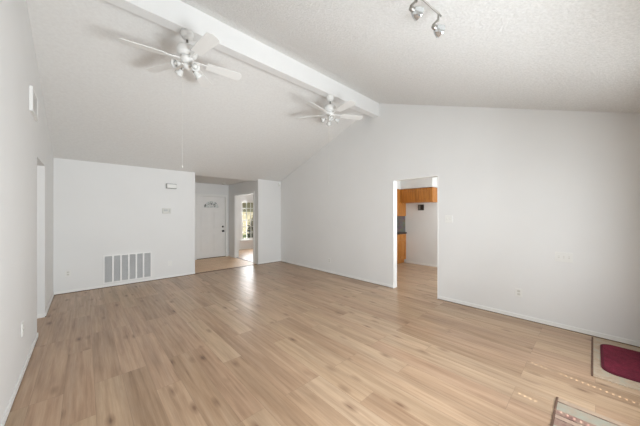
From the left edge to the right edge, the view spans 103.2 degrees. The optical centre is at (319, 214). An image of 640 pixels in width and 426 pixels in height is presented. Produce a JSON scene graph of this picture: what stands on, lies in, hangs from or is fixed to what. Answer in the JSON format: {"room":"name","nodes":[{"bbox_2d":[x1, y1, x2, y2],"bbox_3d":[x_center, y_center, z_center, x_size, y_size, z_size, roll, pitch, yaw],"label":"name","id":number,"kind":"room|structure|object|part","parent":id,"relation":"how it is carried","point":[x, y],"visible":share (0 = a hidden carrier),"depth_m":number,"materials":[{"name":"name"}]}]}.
{"room":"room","nodes":[
{"label":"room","id":0,"kind":"room"},
{"bbox_2d":[0,0,52,422],"bbox_3d":[-2.358,-0.432,1.853,0.120,3.736,7.334,0,0,-43],"label":"wall","id":1,"kind":"structure","parent":0,"point":[26,154],"depth_m":2.23,"materials":[{"name":"white paint"}]},
{"bbox_2d":[21,321,23,336],"bbox_3d":[-2.639,1.016,2.252,0.011,0.115,0.075,0,0,-43],"label":"wall outlet","id":2,"kind":"object","parent":1,"relation":"attached to","point":[22,323],"visible":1,"depth_m":2.23,"materials":[{"name":"white plastic"}]},
{"bbox_2d":[0,292,53,425],"bbox_3d":[-2.310,1.402,1.897,0.011,0.049,7.094,0,0,-43],"label":"baseboard","id":3,"kind":"structure","parent":1,"relation":"attached to","point":[12,398],"depth_m":2.13,"materials":[{"name":"white paint"}]},
{"bbox_2d":[29,85,37,120],"bbox_3d":[-3.053,-1.174,2.706,0.022,0.250,0.400,0,0,-43],"label":"air vent","id":4,"kind":"object","parent":1,"relation":"in","point":[33,100],"visible":1,"depth_m":2.64,"materials":[{"name":"white metal"}]},
{"bbox_2d":[37,313,44,318],"bbox_3d":[-3.912,1.407,3.477,0.191,0.058,0.011,0,0,-43],"label":"baseboard","id":5,"kind":"structure","parent":1,"relation":"attached to","point":[42,315],"depth_m":3.51,"materials":[{"name":"white paint"}]},
{"bbox_2d":[53,158,194,291],"bbox_3d":[-3.906,0.201,5.337,2.349,2.470,0.120,0,0,-43],"label":"wall","id":6,"kind":"structure","parent":0,"point":[100,209],"depth_m":5.08,"materials":[{"name":"white paint"}]},
{"bbox_2d":[65,270,70,276],"bbox_3d":[-4.588,1.076,4.615,0.080,0.115,0.011,0,0,-43],"label":"wall outlet","id":7,"kind":"object","parent":6,"relation":"attached to","point":[67,272],"visible":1,"depth_m":4.61,"materials":[{"name":"white plastic"}]},
{"bbox_2d":[103,251,151,283],"bbox_3d":[-3.936,1.081,5.216,0.800,0.555,0.016,0,0,-43],"label":"air vent","id":8,"kind":"object","parent":6,"relation":"in","point":[129,266],"visible":1,"depth_m":5.20,"materials":[{"name":"white metal"}]},
{"bbox_2d":[162,208,170,212],"bbox_3d":[-3.429,-0.079,5.676,0.170,0.116,0.031,0,0,-43],"label":"thermostat","id":9,"kind":"object","parent":6,"relation":"attached to","point":[164,210],"visible":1,"depth_m":5.66,"materials":[{"name":"white plastic"}]},
{"bbox_2d":[54,259,280,294],"bbox_3d":[-2.961,1.402,6.124,4.783,0.049,0.011,0,0,-43],"label":"baseboard","id":10,"kind":"structure","parent":6,"relation":"attached to","point":[183,274],"depth_m":5.19,"materials":[{"name":"white paint"}]},
{"bbox_2d":[166,183,176,188],"bbox_3d":[-3.359,-0.636,5.727,0.210,0.110,0.052,0,0,-43],"label":"door chime","id":11,"kind":"object","parent":6,"relation":"attached to","point":[169,186],"visible":1,"depth_m":5.71,"materials":[{"name":"white plastic"}]},
{"bbox_2d":[26,0,363,181],"bbox_3d":[-1.811,-1.686,4.884,5.045,1.449,3.634,0,0,-43],"label":"ceiling","id":12,"kind":"structure","parent":0,"point":[102,104],"depth_m":4.02,"materials":[{"name":"white paint"}]},
{"bbox_2d":[104,0,378,117],"bbox_3d":[-0.603,-2.147,3.582,4.805,0.306,0.130,0,0,-43],"label":"beam","id":13,"kind":"structure","parent":12,"relation":"attached to","point":[175,15],"depth_m":3.17,"materials":[{"name":"white paint"}]},
{"bbox_2d":[118,29,241,167],"bbox_3d":[-1.490,-1.249,2.894,1.077,1.490,0.982,0,0,3],"label":"ceiling fan","id":14,"kind":"object","parent":13,"relation":"hanging from","point":[187,52],"visible":1,"depth_m":2.73,"materials":[{"name":"white metal"}]},
{"bbox_3d":[-1.795,-1.694,2.569,0.400,0.034,0.134,0,0,-33],"label":"blade","id":15,"kind":"part","parent":14,"relation":"part of","materials":[{"name":"white wood"}]},
{"bbox_3d":[-1.832,-1.694,2.931,0.400,0.034,0.134,0,0,21],"label":"blade","id":16,"kind":"part","parent":14,"relation":"part of","materials":[{"name":"white wood"}]},
{"bbox_3d":[-1.511,-1.585,2.669,0.091,0.087,0.087,0,0,-43],"label":"lamp shade","id":17,"kind":"part","parent":14,"relation":"part of","materials":[{"name":"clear glass"}]},
{"bbox_3d":[-1.576,-1.585,2.839,0.087,0.087,0.091,0,0,-43],"label":"lamp shade","id":18,"kind":"part","parent":14,"relation":"part of","materials":[{"name":"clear glass"}]},
{"bbox_3d":[-1.342,-1.585,2.734,0.087,0.087,0.091,0,0,-43],"label":"lamp shade","id":19,"kind":"part","parent":14,"relation":"part of","materials":[{"name":"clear glass"}]},
{"bbox_3d":[-1.407,-1.585,2.903,0.091,0.087,0.087,0,0,-43],"label":"lamp shade","id":20,"kind":"part","parent":14,"relation":"part of","materials":[{"name":"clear glass"}]},
{"bbox_3d":[-1.479,-1.694,3.186,0.134,0.034,0.400,0,0,-3],"label":"blade","id":21,"kind":"part","parent":14,"relation":"part of","materials":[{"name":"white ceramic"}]},
{"bbox_3d":[-1.149,-1.694,2.534,0.400,0.034,0.134,0,0,39],"label":"blade","id":22,"kind":"part","parent":14,"relation":"part of","materials":[{"name":"white wood"}]},
{"bbox_3d":[-1.139,-1.694,3.026,0.400,0.034,0.134,0,0,-37],"label":"blade","id":23,"kind":"part","parent":14,"relation":"part of","materials":[{"name":"white wood"}]},
{"bbox_2d":[297,95,362,183],"bbox_3d":[0.175,-1.254,4.264,1.139,1.480,1.134,0,0,-43],"label":"ceiling fan","id":24,"kind":"object","parent":13,"relation":"hanging from","point":[330,109],"visible":1,"depth_m":4.25,"materials":[{"name":"white metal"}]},
{"bbox_3d":[-0.205,-1.694,4.431,0.400,0.034,0.134,0,0,19],"label":"blade","id":25,"kind":"part","parent":24,"relation":"part of","materials":[{"name":"white wood"}]},
{"bbox_3d":[-0.069,-1.694,3.981,0.134,0.034,0.400,0,0,37],"label":"blade","id":26,"kind":"part","parent":24,"relation":"part of","materials":[{"name":"white wood"}]},
{"bbox_3d":[0.151,-1.077,4.290,0.019,1.065,0.003,0,0,-24],"label":"pull chain","id":27,"kind":"part","parent":24,"relation":"part of","materials":[{"name":"white plastic"}]},
{"bbox_3d":[0.401,-1.694,3.971,0.134,0.034,0.400,0,0,-35],"label":"blade","id":28,"kind":"part","parent":24,"relation":"part of","materials":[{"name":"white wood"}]},
{"bbox_3d":[0.555,-1.694,4.415,0.400,0.034,0.134,0,0,-17],"label":"blade","id":29,"kind":"part","parent":24,"relation":"part of","materials":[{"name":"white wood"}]},
{"bbox_2d":[197,196,224,258],"bbox_3d":[-3.587,0.422,8.369,0.918,2.003,0.108,0,0,-43],"label":"door","id":30,"kind":"structure","parent":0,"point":[210,210],"depth_m":8.36,"materials":[{"name":"white paint"}]},
{"bbox_3d":[-3.591,-0.330,8.380,0.470,0.211,0.001,0,0,-43],"label":"fanlight pane","id":31,"kind":"part","parent":30,"relation":"part of","materials":[{"name":"glass"}]},
{"bbox_2d":[195,193,227,259],"bbox_3d":[-3.602,0.388,8.390,1.060,2.095,0.138,0,0,-43],"label":"door frame","id":32,"kind":"structure","parent":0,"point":[196,195],"depth_m":8.54,"materials":[{"name":"white paint"}]},
{"bbox_2d":[195,183,228,253],"bbox_3d":[-3.813,0.201,8.207,1.930,2.470,0.120,0,0,-43],"label":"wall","id":33,"kind":"structure","parent":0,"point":[200,188],"depth_m":8.41,"materials":[{"name":"white paint"}]},
{"bbox_2d":[195,175,249,184],"bbox_3d":[-3.239,-1.064,7.573,1.950,0.120,2.491,0,0,-43],"label":"ceiling","id":34,"kind":"structure","parent":0,"point":[198,179],"depth_m":7.52,"materials":[{"name":"white paint"}]},
{"bbox_2d":[195,264,257,273],"bbox_3d":[-2.412,1.433,6.696,1.690,0.006,0.070,0,0,-43],"label":"trim","id":35,"kind":"structure","parent":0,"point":[254,264],"depth_m":6.58,"materials":[{"name":"wood"}]},
{"bbox_2d":[229,181,255,261],"bbox_3d":[-2.455,0.201,8.074,0.120,2.470,1.921,0,0,-43],"label":"wall","id":36,"kind":"structure","parent":0,"point":[248,186],"depth_m":8.33,"materials":[{"name":"white paint"}]},
{"bbox_2d":[234,191,253,262],"bbox_3d":[-2.339,0.378,7.937,0.135,2.115,1.370,0,0,-43],"label":"trim","id":37,"kind":"structure","parent":36,"relation":"attached to","point":[236,198],"depth_m":8.35,"materials":[{"name":"white paint"}]},
{"bbox_2d":[239,194,252,247],"bbox_3d":[-2.627,0.201,10.957,3.550,2.470,0.120,0,0,-43],"label":"wall","id":38,"kind":"structure","parent":0,"point":[243,197],"depth_m":10.37,"materials":[{"name":"white paint"}]},
{"bbox_2d":[240,201,252,242],"bbox_3d":[-2.896,0.296,10.666,1.000,1.720,0.150,0,0,-43],"label":"window","id":39,"kind":"structure","parent":38,"relation":"attached to","point":[246,239],"depth_m":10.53,"materials":[{"name":"white paint"}]},
{"bbox_3d":[-2.925,-0.132,10.697,0.820,0.785,0.024,0,0,-43],"label":"sash","id":40,"kind":"part","parent":39,"relation":"part of","materials":[{"name":"white paint"}]},
{"bbox_3d":[-2.908,0.623,10.680,0.820,0.785,0.024,0,0,-43],"label":"sash","id":41,"kind":"part","parent":39,"relation":"part of","materials":[{"name":"white paint"}]},
{"bbox_2d":[256,179,280,262],"bbox_3d":[-0.460,0.201,8.533,3.670,2.470,0.120,0,0,-43],"label":"wall","id":42,"kind":"structure","parent":0,"point":[268,193],"depth_m":7.47,"materials":[{"name":"white paint"}]},
{"bbox_2d":[5,248,639,425],"bbox_3d":[-1.055,1.486,5.292,9.150,0.100,10.605,0,0,-43],"label":"floor","id":43,"kind":"structure","parent":0,"point":[279,343],"depth_m":2.52,"materials":[{"name":"brown wood"}]},
{"bbox_2d":[397,234,405,263],"bbox_3d":[1.921,1.006,7.427,1.118,0.860,0.718,0,0,-43],"label":"base cabinet","id":44,"kind":"object","parent":43,"relation":"on","point":[401,238],"visible":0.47,"depth_m":7.36,"materials":[{"name":"brown wood"}]},
{"bbox_3d":[2.163,1.031,7.175,0.330,0.530,0.020,0,0,-43],"label":"cabinet door","id":45,"kind":"part","parent":44,"relation":"part of","materials":[{"name":"brown wood"}]},
{"bbox_3d":[2.427,1.031,7.420,0.330,0.530,0.020,0,0,-43],"label":"cabinet door","id":46,"kind":"part","parent":44,"relation":"part of","materials":[{"name":"brown wood"}]},
{"bbox_2d":[551,397,628,425],"bbox_3d":[1.665,1.431,1.293,1.220,0.010,0.762,0,0,-43],"label":"striped rug","id":47,"kind":"object","parent":43,"relation":"on","point":[565,413],"visible":1,"depth_m":1.78,"materials":[{"name":"beige fabric"}]},
{"bbox_2d":[591,337,639,390],"bbox_3d":[2.990,1.432,2.394,1.040,0.007,0.584,0,0,-43],"label":"area rug","id":48,"kind":"object","parent":43,"relation":"on","point":[597,371],"visible":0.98,"depth_m":2.37,"materials":[{"name":"beige fabric"}]},
{"bbox_2d":[600,344,639,382],"bbox_3d":[3.015,1.423,2.374,0.750,0.013,0.520,0,0,-43],"label":"door mat","id":49,"kind":"object","parent":48,"relation":"on","point":[615,360],"visible":1,"depth_m":2.44,"materials":[{"name":"red fabric"}]},
{"bbox_2d":[180,0,639,112],"bbox_3d":[0.875,-1.586,1.988,5.045,1.648,4.265,0,0,-43],"label":"ceiling","id":50,"kind":"structure","parent":0,"point":[565,55],"depth_m":2.38,"materials":[{"name":"paint"}]},
{"bbox_2d":[409,0,444,37],"bbox_3d":[0.538,-1.392,1.573,0.815,0.272,0.130,0,0,-32],"label":"track light","id":51,"kind":"object","parent":50,"relation":"attached to","point":[416,11],"visible":1,"depth_m":1.71,"materials":[{"name":"silver metal"}]},
{"bbox_3d":[0.530,-1.420,1.585,0.815,0.011,0.044,0,0,-32],"label":"rail","id":52,"kind":"part","parent":51,"relation":"part of","materials":[{"name":"silver metal"}]},
{"bbox_2d":[397,177,436,188],"bbox_3d":[1.720,-0.867,6.628,2.504,0.275,1.620,0,0,-43],"label":"wall","id":53,"kind":"structure","parent":0,"point":[426,182],"depth_m":6.96,"materials":[{"name":"white paint"}]},
{"bbox_2d":[397,189,405,215],"bbox_3d":[1.921,-0.337,7.427,1.118,0.775,0.718,0,0,-43],"label":"upper cabinet","id":54,"kind":"object","parent":53,"relation":"attached to","point":[401,207],"visible":0.23,"depth_m":7.35,"materials":[{"name":"brown wood"}]},
{"bbox_3d":[2.181,-0.334,7.192,0.360,0.730,0.020,0,0,-43],"label":"door","id":55,"kind":"part","parent":54,"relation":"part of","materials":[{"name":"brown wood"}]},
{"bbox_2d":[404,202,436,264],"bbox_3d":[2.765,0.201,7.548,0.280,2.470,5.709,0,0,-43],"label":"wall","id":56,"kind":"structure","parent":0,"point":[420,225],"depth_m":7.21,"materials":[{"name":"white paint"}]},
{"bbox_2d":[401,187,436,202],"bbox_3d":[2.758,-0.524,7.112,0.318,0.390,0.918,0,0,-43],"label":"upper cabinet","id":57,"kind":"object","parent":56,"relation":"attached to","point":[429,194],"visible":0.99,"depth_m":6.94,"materials":[{"name":"brown wood"}]},
{"bbox_3d":[2.498,-0.529,7.174,0.020,0.360,0.418,0,0,-43],"label":"door","id":58,"kind":"part","parent":57,"relation":"part of","materials":[{"name":"brown wood"}]},
{"bbox_3d":[2.807,-0.529,6.841,0.020,0.360,0.443,0,0,-43],"label":"door","id":59,"kind":"part","parent":57,"relation":"part of","materials":[{"name":"brown wood"}]},
{"bbox_2d":[418,205,423,209],"bbox_3d":[2.872,-0.196,7.212,0.021,0.160,0.170,0,0,-43],"label":"wall box","id":60,"kind":"object","parent":56,"relation":"attached to","point":[420,207],"visible":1,"depth_m":7.20,"materials":[{"name":"black plastic"}]},
{"bbox_2d":[406,261,436,266],"bbox_3d":[3.582,1.407,6.453,0.011,0.058,2.990,0,0,-43],"label":"baseboard","id":61,"kind":"structure","parent":56,"relation":"attached to","point":[432,265],"depth_m":7.20,"materials":[{"name":"white paint"}]},
{"bbox_2d":[281,103,639,341],"bbox_3d":[1.294,-0.432,5.158,0.120,3.736,7.214,0,0,-43],"label":"wall","id":62,"kind":"structure","parent":0,"point":[519,188],"depth_m":3.68,"materials":[{"name":"white paint"}]},
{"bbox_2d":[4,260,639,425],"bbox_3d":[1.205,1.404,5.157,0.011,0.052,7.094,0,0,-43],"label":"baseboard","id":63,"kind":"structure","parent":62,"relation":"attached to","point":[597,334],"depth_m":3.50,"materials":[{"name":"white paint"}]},
{"bbox_2d":[397,216,404,231],"bbox_3d":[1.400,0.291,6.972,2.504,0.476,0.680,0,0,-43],"label":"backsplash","id":64,"kind":"structure","parent":62,"relation":"attached to","point":[400,219],"depth_m":7.67,"materials":[{"name":"grey tile"}]},
{"bbox_2d":[393,175,437,295],"bbox_3d":[1.758,0.386,4.658,0.128,2.100,0.860,0,0,-43],"label":"trim","id":65,"kind":"structure","parent":62,"relation":"attached to","point":[394,181],"depth_m":4.95,"materials":[{"name":"white paint"}]},
{"bbox_2d":[515,288,521,296],"bbox_3d":[2.743,1.081,3.499,0.011,0.115,0.075,0,0,-43],"label":"wall outlet","id":66,"kind":"object","parent":62,"relation":"attached to","point":[518,292],"visible":1,"depth_m":3.50,"materials":[{"name":"white plastic"}]},
{"bbox_2d":[555,252,572,262],"bbox_3d":[3.046,0.536,3.166,0.020,0.120,0.165,0,0,-43],"label":"light switch","id":67,"kind":"object","parent":62,"relation":"attached to","point":[559,256],"visible":1,"depth_m":3.16,"materials":[{"name":"white plastic"}]},
{"label":"outside","id":68,"kind":"structure","parent":0,"visible":0},
{"bbox_3d":[-11.254,1.636,19.486,34.000,0.100,24.120,0,0,-43],"label":"lawn","id":69,"kind":"structure","parent":68,"visible":0},
{"bbox_2d":[247,215,252,237],"bbox_3d":[-2.988,0.749,12.087,1.034,1.681,0.974,0,0,-43],"label":"shrub","id":70,"kind":"object","parent":69,"relation":"on","point":[249,231],"visible":0.09,"depth_m":11.90,"materials":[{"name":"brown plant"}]}
]}

